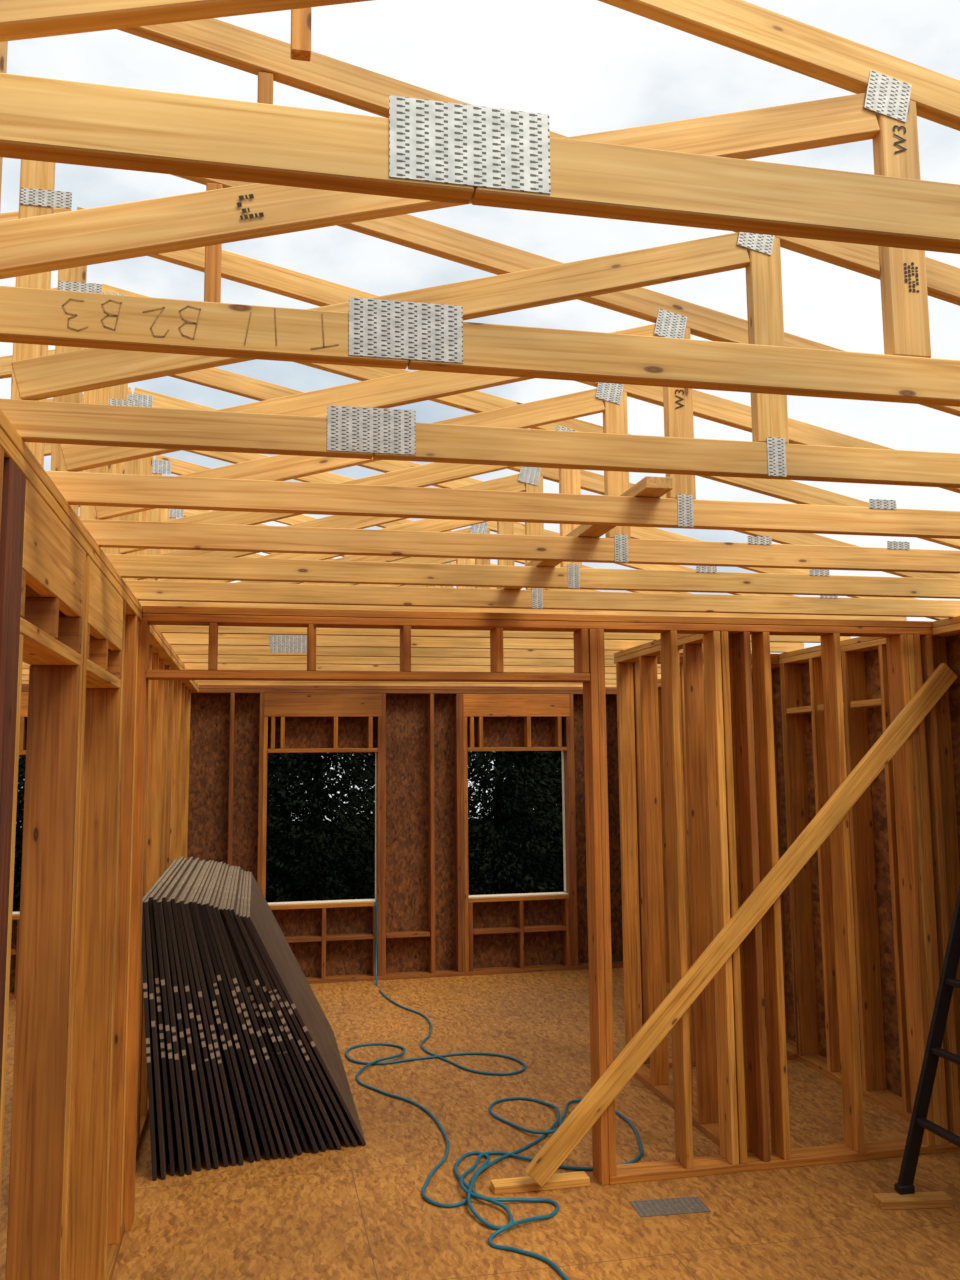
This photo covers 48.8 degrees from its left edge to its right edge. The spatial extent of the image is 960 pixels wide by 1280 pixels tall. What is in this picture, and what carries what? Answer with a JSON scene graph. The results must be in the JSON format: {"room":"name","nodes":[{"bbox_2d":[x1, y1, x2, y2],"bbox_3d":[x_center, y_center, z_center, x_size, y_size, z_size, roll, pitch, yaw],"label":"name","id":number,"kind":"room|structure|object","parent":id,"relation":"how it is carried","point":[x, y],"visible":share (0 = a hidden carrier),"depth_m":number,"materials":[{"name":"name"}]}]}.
{"room":"construction site","nodes":[
{"label":"construction site","id":0,"kind":"room"},
{"bbox_2d":[0,409,198,1279],"bbox_3d":[-1.488,1.131,4.078,0.140,2.769,11.598,1,-7,-12],"label":"wall","id":1,"kind":"structure","parent":0,"point":[66,612],"depth_m":3.18,"materials":[{"name":"brown wood"}]},
{"bbox_2d":[22,675,615,683],"bbox_3d":[-2.677,-0.225,9.575,9.518,1.204,0.040,1,-7,-12],"label":"roof truss","id":2,"kind":"object","parent":1,"relation":"on","point":[24,677],"visible":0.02,"depth_m":9.86,"materials":[{"name":"brown wood"}]},
{"bbox_2d":[22,550,660,673],"bbox_3d":[-2.425,-0.364,8.390,9.518,1.204,0.040,1,-7,-12],"label":"roof truss","id":3,"kind":"object","parent":1,"relation":"on","point":[190,666],"visible":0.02,"depth_m":8.64,"materials":[{"name":"brown wood"}]},
{"bbox_2d":[22,554,703,678],"bbox_3d":[-2.551,-0.294,8.982,9.518,1.204,0.040,1,-7,-12],"label":"roof truss","id":4,"kind":"object","parent":1,"relation":"on","point":[24,671],"visible":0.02,"depth_m":9.15,"materials":[{"name":"brown wood"}]},
{"bbox_2d":[78,509,703,667],"bbox_3d":[-2.300,-0.433,7.797,9.518,1.204,0.040,1,-7,-12],"label":"roof truss","id":5,"kind":"object","parent":1,"relation":"on","point":[173,513],"visible":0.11,"depth_m":8.02,"materials":[{"name":"brown wood"}]},
{"bbox_2d":[50,455,802,652],"bbox_3d":[-2.048,-0.550,6.610,9.518,1.249,0.040,1,-7,-12],"label":"roof truss","id":6,"kind":"object","parent":1,"relation":"on","point":[161,465],"visible":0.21,"depth_m":6.81,"materials":[{"name":"brown wood"}]},
{"bbox_2d":[79,505,803,658],"bbox_3d":[-2.174,-0.503,7.205,9.518,1.204,0.040,1,-7,-12],"label":"roof truss","id":7,"kind":"object","parent":1,"relation":"on","point":[179,649],"visible":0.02,"depth_m":7.43,"materials":[{"name":"brown wood"}]},
{"bbox_2d":[44,443,850,642],"bbox_3d":[-1.923,-0.642,6.020,9.518,1.204,0.040,1,-7,-12],"label":"roof truss","id":8,"kind":"object","parent":1,"relation":"on","point":[231,457],"visible":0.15,"depth_m":6.26,"materials":[{"name":"brown wood"}]},
{"bbox_2d":[0,0,959,406],"bbox_3d":[-1.042,-1.128,1.873,9.518,1.204,0.040,1,-7,-12],"label":"roof truss","id":9,"kind":"object","parent":1,"relation":"on","point":[890,91],"visible":0.99,"depth_m":2.04,"materials":[{"name":"brown wood"}]},
{"bbox_2d":[0,0,959,253],"bbox_3d":[-0.916,-1.197,1.280,9.518,1.204,0.040,1,-7,-12],"label":"roof truss","id":10,"kind":"object","parent":1,"relation":"on","point":[430,150],"visible":1,"depth_m":1.38,"materials":[{"name":"brown wood"}]},
{"bbox_2d":[0,207,959,573],"bbox_3d":[-1.419,-0.918,3.650,9.518,1.207,0.040,1,-7,-12],"label":"roof truss","id":11,"kind":"object","parent":1,"relation":"on","point":[610,399],"visible":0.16,"depth_m":3.89,"materials":[{"name":"brown wood"}]},
{"bbox_2d":[0,348,959,617],"bbox_3d":[-1.671,-0.779,4.835,9.518,1.207,0.040,1,-7,-12],"label":"roof truss","id":12,"kind":"object","parent":1,"relation":"on","point":[529,479],"visible":0.42,"depth_m":5.12,"materials":[{"name":"brown wood"}]},
{"bbox_2d":[497,476,672,589],"bbox_3d":[0.341,-0.368,4.280,0.089,0.038,2.079,1,-7,-12],"label":"brace","id":13,"kind":"object","parent":12,"relation":"on","point":[649,486],"visible":0.42,"depth_m":3.38,"materials":[{"name":"brown wood"}]},
{"bbox_2d":[11,159,959,538],"bbox_3d":[-1.294,-0.988,3.058,9.518,1.207,0.040,1,-7,-12],"label":"roof truss","id":14,"kind":"object","parent":1,"relation":"on","point":[673,317],"visible":0.66,"depth_m":3.28,"materials":[{"name":"brown wood"}]},
{"bbox_2d":[46,387,945,620],"bbox_3d":[-1.797,-0.711,5.428,9.518,1.204,0.040,1,-7,-12],"label":"roof truss","id":15,"kind":"object","parent":1,"relation":"on","point":[146,398],"visible":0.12,"depth_m":5.72,"materials":[{"name":"brown wood"}]},
{"bbox_2d":[51,283,959,598],"bbox_3d":[-1.545,-0.849,4.242,9.518,1.207,0.040,1,-7,-12],"label":"roof truss","id":16,"kind":"object","parent":1,"relation":"on","point":[570,575],"visible":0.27,"depth_m":4.53,"materials":[{"name":"brown wood"}]},
{"bbox_2d":[9,684,622,999],"bbox_3d":[-2.670,1.950,9.779,8.660,3.070,0.153,1,-7,-12],"label":"wall","id":17,"kind":"structure","parent":0,"point":[429,925],"depth_m":10.22,"materials":[{"name":"brown wood"}]},
{"bbox_2d":[22,681,616,686],"bbox_3d":[-2.767,-0.175,9.999,9.518,1.204,0.040,1,-7,-12],"label":"roof truss","id":18,"kind":"object","parent":17,"relation":"on","point":[23,682],"visible":0.02,"depth_m":10.31,"materials":[{"name":"brown wood"}]},
{"bbox_2d":[268,752,376,905],"bbox_3d":[-1.504,1.782,10.070,1.039,1.409,0.140,1,-7,-12],"label":"window","id":19,"kind":"structure","parent":17,"relation":"in","point":[353,900],"depth_m":10.05,"materials":[{"name":"white plastic"}]},
{"bbox_2d":[469,751,568,897],"bbox_3d":[0.359,1.809,10.463,1.009,1.409,0.140,1,-7,-12],"label":"window","id":20,"kind":"structure","parent":17,"relation":"in","point":[563,780],"depth_m":10.52,"materials":[{"name":"white plastic"}]},
{"bbox_2d":[0,968,959,1279],"bbox_3d":[-1.585,2.626,3.852,8.960,0.250,11.940,1,-7,-12],"label":"floor","id":21,"kind":"structure","parent":0,"point":[360,1212],"depth_m":5.05,"materials":[{"name":"brown wood"}]},
{"bbox_2d":[141,859,177,1180],"bbox_3d":[-1.903,2.124,6.436,0.117,1.343,2.440,1,-7,-12],"label":"sheet","id":22,"kind":"object","parent":21,"relation":"on","point":[155,1155],"visible":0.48,"depth_m":5.27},
{"bbox_2d":[144,861,177,1179],"bbox_3d":[-1.873,2.126,6.449,0.136,1.341,2.440,1,-7,-12],"label":"sheet","id":23,"kind":"object","parent":21,"relation":"on","point":[159,1085],"visible":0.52,"depth_m":5.30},
{"bbox_2d":[149,856,183,1175],"bbox_3d":[-1.851,2.122,6.495,0.159,1.359,2.440,1,-7,-12],"label":"sheet","id":24,"kind":"object","parent":21,"relation":"on","point":[171,1130],"visible":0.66,"depth_m":5.34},
{"bbox_2d":[153,858,186,1175],"bbox_3d":[-1.814,2.125,6.484,0.184,1.349,2.440,1,-7,-12],"label":"sheet","id":25,"kind":"object","parent":21,"relation":"on","point":[173,1076],"visible":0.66,"depth_m":5.32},
{"bbox_2d":[157,860,194,1174],"bbox_3d":[-1.788,2.133,6.497,0.197,1.336,2.440,1,-7,-12],"label":"sheet","id":26,"kind":"object","parent":21,"relation":"on","point":[183,1098],"visible":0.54,"depth_m":5.34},
{"bbox_2d":[162,857,203,1170],"bbox_3d":[-1.765,2.130,6.543,0.220,1.353,2.440,1,-7,-12],"label":"sheet","id":27,"kind":"object","parent":21,"relation":"on","point":[193,1109],"visible":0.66,"depth_m":5.39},
{"bbox_2d":[167,860,211,1169],"bbox_3d":[-1.732,2.141,6.553,0.245,1.331,2.440,1,-7,-12],"label":"sheet","id":28,"kind":"object","parent":21,"relation":"on","point":[196,1078],"visible":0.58,"depth_m":5.39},
{"bbox_2d":[171,858,219,1168],"bbox_3d":[-1.704,2.136,6.562,0.263,1.343,2.440,1,-7,-12],"label":"sheet","id":29,"kind":"object","parent":21,"relation":"on","point":[209,1110],"visible":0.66,"depth_m":5.41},
{"bbox_2d":[176,861,228,1166],"bbox_3d":[-1.674,2.150,6.587,0.287,1.321,2.440,1,-7,-12],"label":"sheet","id":30,"kind":"object","parent":21,"relation":"on","point":[209,1068],"visible":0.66,"depth_m":5.42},
{"bbox_2d":[180,859,236,1165],"bbox_3d":[-1.645,2.147,6.595,0.307,1.329,2.440,1,-7,-12],"label":"sheet","id":31,"kind":"object","parent":21,"relation":"on","point":[229,1133],"visible":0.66,"depth_m":5.43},
{"bbox_2d":[184,861,243,1164],"bbox_3d":[-1.617,2.154,6.602,0.320,1.314,2.440,1,-7,-12],"label":"sheet","id":32,"kind":"object","parent":21,"relation":"on","point":[235,1121],"visible":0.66,"depth_m":5.45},
{"bbox_2d":[188,860,253,1162],"bbox_3d":[-1.587,2.155,6.634,0.353,1.319,2.440,1,-7,-12],"label":"sheet","id":33,"kind":"object","parent":21,"relation":"on","point":[250,1148],"visible":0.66,"depth_m":5.47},
{"bbox_2d":[193,860,260,1160],"bbox_3d":[-1.562,2.158,6.651,0.366,1.317,2.440,1,-7,-12],"label":"sheet","id":34,"kind":"object","parent":21,"relation":"on","point":[253,1127],"visible":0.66,"depth_m":5.49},
{"bbox_2d":[197,861,270,1159],"bbox_3d":[-1.529,2.164,6.665,0.394,1.308,2.440,1,-7,-12],"label":"sheet","id":35,"kind":"object","parent":21,"relation":"on","point":[256,1109],"visible":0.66,"depth_m":5.49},
{"bbox_2d":[201,862,277,1158],"bbox_3d":[-1.501,2.167,6.670,0.408,1.301,2.440,1,-7,-12],"label":"sheet","id":36,"kind":"object","parent":21,"relation":"on","point":[263,1109],"visible":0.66,"depth_m":5.50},
{"bbox_2d":[205,861,285,1158],"bbox_3d":[-1.471,2.165,6.674,0.429,1.306,2.440,1,-7,-12],"label":"sheet","id":37,"kind":"object","parent":21,"relation":"on","point":[274,1121],"visible":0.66,"depth_m":5.50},
{"bbox_2d":[209,863,293,1157],"bbox_3d":[-1.440,2.171,6.679,0.447,1.295,2.440,1,-7,-12],"label":"sheet","id":38,"kind":"object","parent":21,"relation":"on","point":[285,1130],"visible":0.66,"depth_m":5.51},
{"bbox_2d":[214,864,301,1154],"bbox_3d":[-1.414,2.181,6.713,0.470,1.283,2.440,1,-7,-12],"label":"sheet","id":39,"kind":"object","parent":21,"relation":"on","point":[293,1128],"visible":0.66,"depth_m":5.54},
{"bbox_2d":[219,866,309,1152],"bbox_3d":[-1.388,2.192,6.747,0.489,1.268,2.440,1,-7,-12],"label":"sheet","id":40,"kind":"object","parent":21,"relation":"on","point":[300,1125],"visible":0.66,"depth_m":5.57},
{"bbox_2d":[222,866,318,1153],"bbox_3d":[-1.353,2.188,6.732,0.514,1.271,2.440,1,-7,-12],"label":"sheet","id":41,"kind":"object","parent":21,"relation":"on","point":[304,1115],"visible":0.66,"depth_m":5.56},
{"bbox_2d":[226,866,325,1151],"bbox_3d":[-1.326,2.193,6.753,0.535,1.266,2.440,1,-7,-12],"label":"sheet","id":42,"kind":"object","parent":21,"relation":"on","point":[312,1115],"visible":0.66,"depth_m":5.58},
{"bbox_2d":[230,866,333,1149],"bbox_3d":[-1.298,2.198,6.777,0.558,1.262,2.440,1,-7,-12],"label":"sheet","id":43,"kind":"object","parent":21,"relation":"on","point":[317,1110],"visible":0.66,"depth_m":5.60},
{"bbox_2d":[235,870,340,1149],"bbox_3d":[-1.266,2.209,6.771,0.569,1.237,2.440,1,-7,-12],"label":"sheet","id":44,"kind":"object","parent":21,"relation":"on","point":[330,1122],"visible":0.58,"depth_m":5.60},
{"bbox_2d":[240,871,349,1146],"bbox_3d":[-1.238,2.220,6.809,0.598,1.224,2.440,1,-7,-12],"label":"sheet","id":45,"kind":"object","parent":21,"relation":"on","point":[340,1125],"visible":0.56,"depth_m":5.63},
{"bbox_2d":[243,871,357,1146],"bbox_3d":[-1.208,2.220,6.807,0.616,1.222,2.440,1,-7,-12],"label":"sheet","id":46,"kind":"object","parent":21,"relation":"on","point":[348,1125],"visible":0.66,"depth_m":5.63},
{"bbox_2d":[247,872,365,1145],"bbox_3d":[-1.177,2.224,6.818,0.642,1.216,2.440,1,-7,-12],"label":"sheet","id":47,"kind":"object","parent":21,"relation":"on","point":[265,927],"visible":1,"depth_m":6.32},
{"bbox_2d":[345,899,642,1279],"bbox_3d":[-0.039,2.461,6.643,1.442,0.724,6.894,1,-7,-12],"label":"air hose","id":48,"kind":"object","parent":21,"relation":"on","point":[470,1192],"visible":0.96,"depth_m":5.48,"materials":[{"name":"teal rubber"}]},
{"bbox_2d":[491,1171,589,1194],"bbox_3d":[0.289,2.603,5.071,0.470,0.038,0.090,1,-7,-12],"label":"block","id":49,"kind":"object","parent":21,"relation":"on","point":[570,1179],"visible":0.9,"depth_m":5.04,"materials":[{"name":"brown wood"}]},
{"bbox_2d":[629,1196,710,1216],"bbox_3d":[0.867,2.587,4.830,0.330,0.002,0.170,1,-7,-9],"label":"plate","id":50,"kind":"object","parent":21,"relation":"on","point":[693,1204],"visible":1,"depth_m":4.83,"materials":[{"name":"silver metal"}]},
{"bbox_2d":[873,1191,952,1209],"bbox_3d":[1.976,2.559,4.827,0.334,0.038,0.089,0,-7,-3],"label":"scrap","id":51,"kind":"object","parent":21,"relation":"on","point":[938,1199],"visible":1,"depth_m":4.79,"materials":[{"name":"brown wood"}]},
{"bbox_2d":[894,886,959,1193],"bbox_3d":[2.293,1.560,4.790,0.675,2.009,0.570,1,-7,-12],"label":"ladder","id":52,"kind":"object","parent":21,"relation":"on","point":[919,1122],"visible":1,"depth_m":4.95,"materials":[{"name":"metal"}]},
{"bbox_2d":[123,605,959,1231],"bbox_3d":[0.422,1.251,5.273,4.201,2.769,0.140,1,-7,-12],"label":"wall partition","id":53,"kind":"structure","parent":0,"point":[916,767],"depth_m":5.41,"materials":[{"name":"brown wood"}]},
{"bbox_2d":[525,663,957,1186],"bbox_3d":[1.403,1.353,5.375,2.454,2.502,0.038,1,-7,-12],"label":"diagonal brace","id":54,"kind":"object","parent":53,"relation":"attached to","point":[636,1052],"visible":1,"depth_m":5.32,"materials":[{"name":"brown wood"}]},
{"bbox_2d":[614,634,750,1152],"bbox_3d":[1.169,1.369,6.365,0.110,2.769,1.698,1,-7,-12],"label":"wall","id":55,"kind":"structure","parent":0,"point":[705,1116],"depth_m":6.55,"materials":[{"name":"brown wood"}]},
{"bbox_2d":[633,652,795,1068],"bbox_3d":[1.590,1.470,7.270,1.086,2.769,0.090,1,-7,-12],"label":"wall","id":56,"kind":"structure","parent":0,"point":[774,658],"depth_m":7.17,"materials":[{"name":"brown wood"}]},
{"bbox_2d":[658,616,959,1120],"bbox_3d":[2.702,1.350,5.015,0.153,3.070,11.740,1,-7,-12],"label":"wall","id":57,"kind":"structure","parent":0,"point":[811,1007],"depth_m":6.62,"materials":[{"name":"brown wood"}]},
{"bbox_2d":[0,18,959,487],"bbox_3d":[-1.168,-1.057,2.465,9.518,1.207,0.040,1,-7,-12],"label":"roof truss","id":58,"kind":"object","parent":57,"relation":"on","point":[346,431],"visible":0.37,"depth_m":2.66,"materials":[{"name":"brown wood"}]},
{"label":"outside","id":59,"kind":"structure","parent":0,"visible":0},
{"bbox_2d":[14,819,561,911],"bbox_3d":[-3.070,4.220,14.288,60.000,0.200,60.000,1,-7,-12],"label":"ground","id":60,"kind":"structure","parent":59,"point":[477,819],"depth_m":29.47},
{"bbox_2d":[12,755,25,911],"bbox_3d":[-6.188,2.729,15.531,2.270,3.106,2.296,-1,-7,2],"label":"conifer tree","id":61,"kind":"object","parent":60,"relation":"on","point":[20,808],"visible":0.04,"depth_m":15.07,"materials":[{"name":"green plant"}]},
{"bbox_2d":[13,756,24,909],"bbox_3d":[-8.269,2.996,17.674,2.296,3.106,2.270,-5,-8,35],"label":"conifer tree","id":62,"kind":"object","parent":60,"relation":"on","point":[20,760],"visible":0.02,"depth_m":17.47,"materials":[{"name":"green plant"}]},
{"bbox_2d":[265,753,302,901],"bbox_3d":[-3.801,2.771,16.099,2.295,3.108,2.326,-6,-8,38],"label":"conifer tree","id":63,"kind":"object","parent":60,"relation":"on","point":[272,754],"visible":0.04,"depth_m":16.04,"materials":[{"name":"green plant"}]},
{"bbox_2d":[267,753,342,899],"bbox_3d":[-3.465,3.061,18.637,2.270,3.106,2.296,2,-7,-23],"label":"conifer tree","id":64,"kind":"object","parent":60,"relation":"on","point":[290,815],"visible":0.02,"depth_m":18.42,"materials":[{"name":"green plant"}]},
{"bbox_2d":[265,752,375,902],"bbox_3d":[-2.098,2.499,13.888,2.326,3.108,2.295,-5,-8,35],"label":"conifer tree","id":65,"kind":"object","parent":60,"relation":"on","point":[316,871],"visible":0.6,"depth_m":13.58,"materials":[{"name":"green plant"}]},
{"bbox_2d":[324,752,374,899],"bbox_3d":[-1.361,2.803,16.575,2.270,3.106,2.296,-5,-8,32],"label":"conifer tree","id":66,"kind":"object","parent":60,"relation":"on","point":[372,766],"visible":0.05,"depth_m":16.23,"materials":[{"name":"green plant"}]},
{"bbox_2d":[367,782,484,893],"bbox_3d":[-1.103,3.101,19.196,2.295,3.108,2.326,-2,-7,13],"label":"conifer tree","id":67,"kind":"object","parent":60,"relation":"on","point":[469,782],"visible":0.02,"depth_m":19.18,"materials":[{"name":"green plant"}]},
{"bbox_2d":[467,751,564,894],"bbox_3d":[0.273,2.531,14.349,2.296,3.106,2.270,-4,-8,29],"label":"conifer tree","id":68,"kind":"object","parent":60,"relation":"on","point":[514,782],"visible":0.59,"depth_m":14.06,"materials":[{"name":"green plant"}]},
{"bbox_2d":[476,751,563,892],"bbox_3d":[1.012,2.830,17.020,2.326,3.108,2.295,2,-7,-20],"label":"conifer tree","id":69,"kind":"object","parent":60,"relation":"on","point":[556,754],"visible":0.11,"depth_m":16.74,"materials":[{"name":"green plant"}]},
{"bbox_2d":[505,758,562,889],"bbox_3d":[1.364,3.136,19.689,2.242,3.106,2.338,1,-7,-12],"label":"conifer tree","id":70,"kind":"object","parent":60,"relation":"on","point":[556,758],"visible":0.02,"depth_m":19.41,"materials":[{"name":"green plant"}]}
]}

